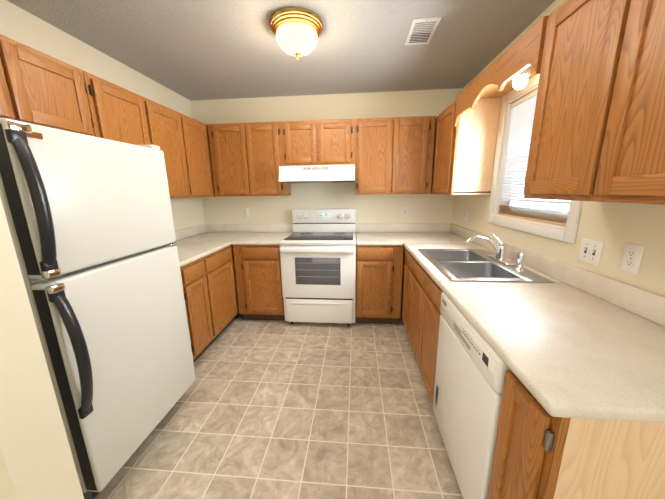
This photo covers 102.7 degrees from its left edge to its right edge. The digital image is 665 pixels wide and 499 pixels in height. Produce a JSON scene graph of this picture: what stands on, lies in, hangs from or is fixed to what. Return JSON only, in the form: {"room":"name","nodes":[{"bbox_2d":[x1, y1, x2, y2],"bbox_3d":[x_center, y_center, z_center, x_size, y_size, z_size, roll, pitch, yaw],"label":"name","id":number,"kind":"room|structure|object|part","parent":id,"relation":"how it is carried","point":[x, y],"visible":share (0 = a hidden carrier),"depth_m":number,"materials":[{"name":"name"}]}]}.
{"room":"kitchen","nodes":[
{"label":"kitchen","id":0,"kind":"room"},
{"bbox_2d":[0,197,83,498],"bbox_3d":[-1.358,0.050,0.717,0.950,2.430,0.140,0,13,5],"label":"wall","id":1,"kind":"structure","parent":0,"point":[36,460],"depth_m":0.76,"materials":[{"name":"paint"}]},
{"bbox_2d":[0,0,204,229],"bbox_3d":[-1.901,0.073,0.649,0.120,2.430,5.465,0,13,5],"label":"wall","id":2,"kind":"structure","parent":0,"point":[20,25],"depth_m":1.93,"materials":[{"name":"paint"}]},
{"bbox_2d":[0,34,94,136],"bbox_3d":[-1.614,-0.762,1.197,0.342,0.375,0.780,0,13,5],"label":"upper cabinet","id":3,"kind":"object","parent":2,"relation":"attached to","point":[37,87],"visible":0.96,"depth_m":1.31,"materials":[{"name":"brown wood"}]},
{"bbox_2d":[82,70,214,197],"bbox_3d":[-1.509,-0.842,2.397,0.342,0.740,1.597,0,13,5],"label":"upper cabinet","id":4,"kind":"object","parent":2,"relation":"attached to","point":[123,115],"visible":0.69,"depth_m":2.13,"materials":[{"name":"brown wood"}]},
{"bbox_2d":[95,304,462,498],"bbox_3d":[-0.325,1.279,0.840,4.200,0.050,5.585,0,13,5],"label":"floor","id":5,"kind":"structure","parent":0,"point":[265,409],"depth_m":1.62,"materials":[{"name":"tile"}]},
{"bbox_2d":[0,118,195,498],"bbox_3d":[-1.329,0.291,1.376,0.827,1.650,0.728,0,13,5],"label":"refrigerator","id":6,"kind":"object","parent":5,"relation":"on","point":[89,218],"visible":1,"depth_m":1.15,"materials":[{"name":"white metal"}]},
{"bbox_2d":[180,245,238,362],"bbox_3d":[-1.349,0.417,2.660,0.630,0.875,1.602,0,13,5],"label":"base cabinet","id":7,"kind":"object","parent":5,"relation":"on","point":[209,284],"visible":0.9,"depth_m":2.31,"materials":[{"name":"brown wood"}]},
{"bbox_2d":[174,224,249,266],"bbox_3d":[-1.342,-0.080,2.549,0.660,0.140,1.603,0,13,5],"label":"countertop","id":8,"kind":"structure","parent":7,"relation":"on","point":[194,243],"depth_m":2.77,"materials":[{"name":"beige laminate"}]},
{"bbox_2d":[233,245,284,320],"bbox_3d":[-0.744,0.315,3.084,0.498,0.875,0.630,0,13,5],"label":"base cabinet","id":9,"kind":"object","parent":5,"relation":"on","point":[258,280],"visible":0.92,"depth_m":2.78,"materials":[{"name":"brown wood"}]},
{"bbox_2d":[234,224,292,244],"bbox_3d":[-0.737,-0.180,2.966,0.471,0.140,0.645,0,13,5],"label":"countertop","id":10,"kind":"structure","parent":9,"relation":"on","point":[256,234],"depth_m":3.14,"materials":[{"name":"beige laminate"}]},
{"bbox_2d":[279,209,355,325],"bbox_3d":[-0.120,0.173,2.954,0.758,1.192,0.713,0,13,5],"label":"electric range","id":11,"kind":"object","parent":5,"relation":"on","point":[318,258],"visible":1,"depth_m":2.70,"materials":[{"name":"white metal"}]},
{"bbox_2d":[356,245,403,323],"bbox_3d":[0.493,0.322,2.977,0.455,0.875,0.630,0,13,5],"label":"base cabinet","id":12,"kind":"object","parent":5,"relation":"on","point":[379,268],"visible":0.98,"depth_m":2.67,"materials":[{"name":"brown wood"}]},
{"bbox_2d":[356,223,405,245],"bbox_3d":[0.481,-0.173,2.861,0.445,0.140,0.645,0,13,5],"label":"countertop","id":13,"kind":"structure","parent":12,"relation":"on","point":[387,234],"depth_m":3.02,"materials":[{"name":"beige laminate"}]},
{"bbox_2d":[401,247,517,404],"bbox_3d":[0.992,0.452,2.361,0.642,0.875,1.797,0,13,5],"label":"base cabinet","id":14,"kind":"object","parent":5,"relation":"on","point":[421,292],"visible":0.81,"depth_m":1.87,"materials":[{"name":"brown wood"}]},
{"bbox_2d":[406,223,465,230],"bbox_3d":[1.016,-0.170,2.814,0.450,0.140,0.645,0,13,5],"label":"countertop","id":15,"kind":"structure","parent":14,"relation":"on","point":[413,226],"depth_m":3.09,"materials":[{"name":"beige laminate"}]},
{"bbox_2d":[402,223,664,422],"bbox_3d":[0.944,0.044,1.850,0.656,0.140,2.625,0,13,5],"label":"countertop","id":16,"kind":"structure","parent":14,"relation":"on","point":[572,341],"depth_m":0.93,"materials":[{"name":"beige laminate"}]},
{"bbox_2d":[418,234,553,282],"bbox_3d":[0.934,0.081,1.797,0.520,0.345,0.790,0,13,5],"label":"double-bowl sink","id":17,"kind":"object","parent":16,"relation":"in","point":[483,265],"visible":0.73,"depth_m":1.78,"materials":[{"name":"silver metal"}]},
{"bbox_3d":[1.035,-0.009,1.794,0.266,0.171,0.260,0,13,5],"label":"single lever","id":18,"kind":"part","parent":17,"relation":"part of","materials":[{"name":"silver metal"}]},
{"bbox_2d":[433,292,509,498],"bbox_3d":[0.859,0.709,1.194,0.609,0.867,0.598,0,13,5],"label":"built-in dishwasher","id":19,"kind":"object","parent":5,"relation":"on","point":[472,368],"visible":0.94,"depth_m":1.08,"materials":[{"name":"white metal"}]},
{"bbox_2d":[487,369,664,498],"bbox_3d":[0.854,0.800,0.794,0.642,0.875,0.209,0,13,5],"label":"base cabinet","id":20,"kind":"object","parent":5,"relation":"on","point":[540,452],"visible":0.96,"depth_m":0.66,"materials":[{"name":"brown wood"}]},
{"bbox_2d":[7,0,554,99],"bbox_3d":[-0.358,-1.147,0.304,4.200,0.060,5.585,0,13,5],"label":"ceiling","id":21,"kind":"structure","parent":0,"point":[207,49],"depth_m":1.87,"materials":[{"name":"white paint"}]},
{"bbox_2d":[269,6,322,59],"bbox_3d":[-0.226,-1.324,1.700,0.336,0.200,0.336,0,13,5],"label":"flush-mount light fixture","id":22,"kind":"object","parent":21,"relation":"attached to","point":[296,31],"visible":1,"depth_m":1.60,"materials":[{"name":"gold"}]},
{"bbox_2d":[405,17,440,44],"bbox_3d":[0.595,-1.448,1.775,0.170,0.010,0.300,0,13,5],"label":"ceiling vent","id":23,"kind":"object","parent":21,"relation":"in","point":[421,31],"visible":1,"depth_m":1.75,"materials":[{"name":"white metal"}]},
{"bbox_2d":[191,88,462,223],"bbox_3d":[-0.107,-0.522,3.230,3.240,2.430,0.120,0,13,5],"label":"wall","id":24,"kind":"structure","parent":0,"point":[430,208],"depth_m":3.06,"materials":[{"name":"paint"}]},
{"bbox_2d":[243,208,248,216],"bbox_3d":[-1.062,-0.452,3.263,0.070,0.115,0.009,0,13,5],"label":"electrical outlet","id":25,"kind":"object","parent":24,"relation":"attached to","point":[245,212],"visible":1,"depth_m":3.26,"materials":[{"name":"white plastic"}]},
{"bbox_2d":[208,122,290,196],"bbox_3d":[-0.899,-0.974,2.959,0.772,0.740,0.342,0,13,5],"label":"upper cabinet","id":26,"kind":"object","parent":24,"relation":"attached to","point":[246,159],"visible":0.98,"depth_m":2.80,"materials":[{"name":"brown wood"}]},
{"bbox_2d":[280,119,354,165],"bbox_3d":[-0.136,-1.114,2.861,0.758,0.445,0.342,0,13,5],"label":"upper cabinet","id":27,"kind":"object","parent":24,"relation":"attached to","point":[317,142],"visible":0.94,"depth_m":2.70,"materials":[{"name":"brown wood"}]},
{"bbox_2d":[279,165,354,182],"bbox_3d":[-0.139,-0.797,2.846,0.755,0.160,0.506,0,13,5],"label":"under-cabinet range hood","id":28,"kind":"object","parent":27,"relation":"attached to","point":[318,174],"visible":1,"depth_m":2.62,"materials":[{"name":"white metal"}]},
{"bbox_2d":[355,116,435,194],"bbox_3d":[0.631,-0.965,2.826,0.772,0.740,0.342,0,13,5],"label":"upper cabinet","id":29,"kind":"object","parent":24,"relation":"attached to","point":[393,155],"visible":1,"depth_m":2.66,"materials":[{"name":"brown wood"}]},
{"bbox_2d":[402,207,407,216],"bbox_3d":[0.843,-0.438,3.098,0.070,0.115,0.009,0,13,5],"label":"outlet","id":30,"kind":"object","parent":24,"relation":"attached to","point":[404,211],"visible":1,"depth_m":3.10,"materials":[{"name":"white plastic"}]},
{"bbox_2d":[452,0,664,295],"bbox_3d":[1.207,0.091,0.379,0.120,2.430,5.465,0,13,5],"label":"wall","id":31,"kind":"structure","parent":0,"point":[615,227],"depth_m":1.19,"materials":[{"name":"paint"}]},
{"bbox_2d":[464,209,467,220],"bbox_3d":[1.344,-0.350,2.673,0.009,0.115,0.070,0,13,5],"label":"electrical outlet","id":32,"kind":"object","parent":31,"relation":"attached to","point":[466,215],"visible":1,"depth_m":2.66,"materials":[{"name":"white plastic"}]},
{"bbox_2d":[431,97,501,194],"bbox_3d":[1.165,-0.906,2.527,0.342,0.740,0.857,0,13,5],"label":"upper cabinet","id":33,"kind":"object","parent":31,"relation":"attached to","point":[464,151],"visible":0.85,"depth_m":2.14,"materials":[{"name":"brown wood"}]},
{"bbox_2d":[454,15,548,126],"bbox_3d":[1.075,-0.964,1.578,0.323,0.214,0.974,0,13,5],"label":"window valance","id":34,"kind":"object","parent":31,"relation":"attached to","point":[517,57],"visible":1,"depth_m":1.39,"materials":[{"name":"brown wood"}]},
{"bbox_2d":[512,68,530,89],"bbox_3d":[1.117,-1.006,1.580,0.090,0.094,0.090,0,13,5],"label":"light fixture","id":35,"kind":"object","parent":34,"relation":"attached to","point":[520,81],"visible":0.9,"depth_m":1.55,"materials":[{"name":"white glass"}]},
{"bbox_2d":[488,74,582,242],"bbox_3d":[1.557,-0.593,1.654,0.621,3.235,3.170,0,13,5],"label":"window","id":36,"kind":"structure","parent":31,"relation":"in","point":[513,203],"depth_m":1.85,"materials":[{"name":"white"}]},
{"bbox_2d":[578,237,603,265],"bbox_3d":[1.215,0.009,1.258,0.016,0.115,0.116,0,13,5],"label":"double light switch","id":37,"kind":"object","parent":31,"relation":"attached to","point":[591,250],"visible":1,"depth_m":1.25,"materials":[{"name":"white plastic"}]},
{"bbox_2d":[523,0,664,204],"bbox_3d":[1.011,-0.518,0.780,0.342,0.740,0.775,0,13,5],"label":"upper cabinet","id":38,"kind":"object","parent":31,"relation":"attached to","point":[598,132],"visible":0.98,"depth_m":0.84,"materials":[{"name":"brown wood"}]},
{"bbox_2d":[620,243,644,273],"bbox_3d":[1.203,0.035,1.069,0.009,0.115,0.070,0,13,5],"label":"electrical outlet","id":39,"kind":"object","parent":31,"relation":"attached to","point":[632,258],"visible":1,"depth_m":1.06,"materials":[{"name":"white plastic"}]}
]}

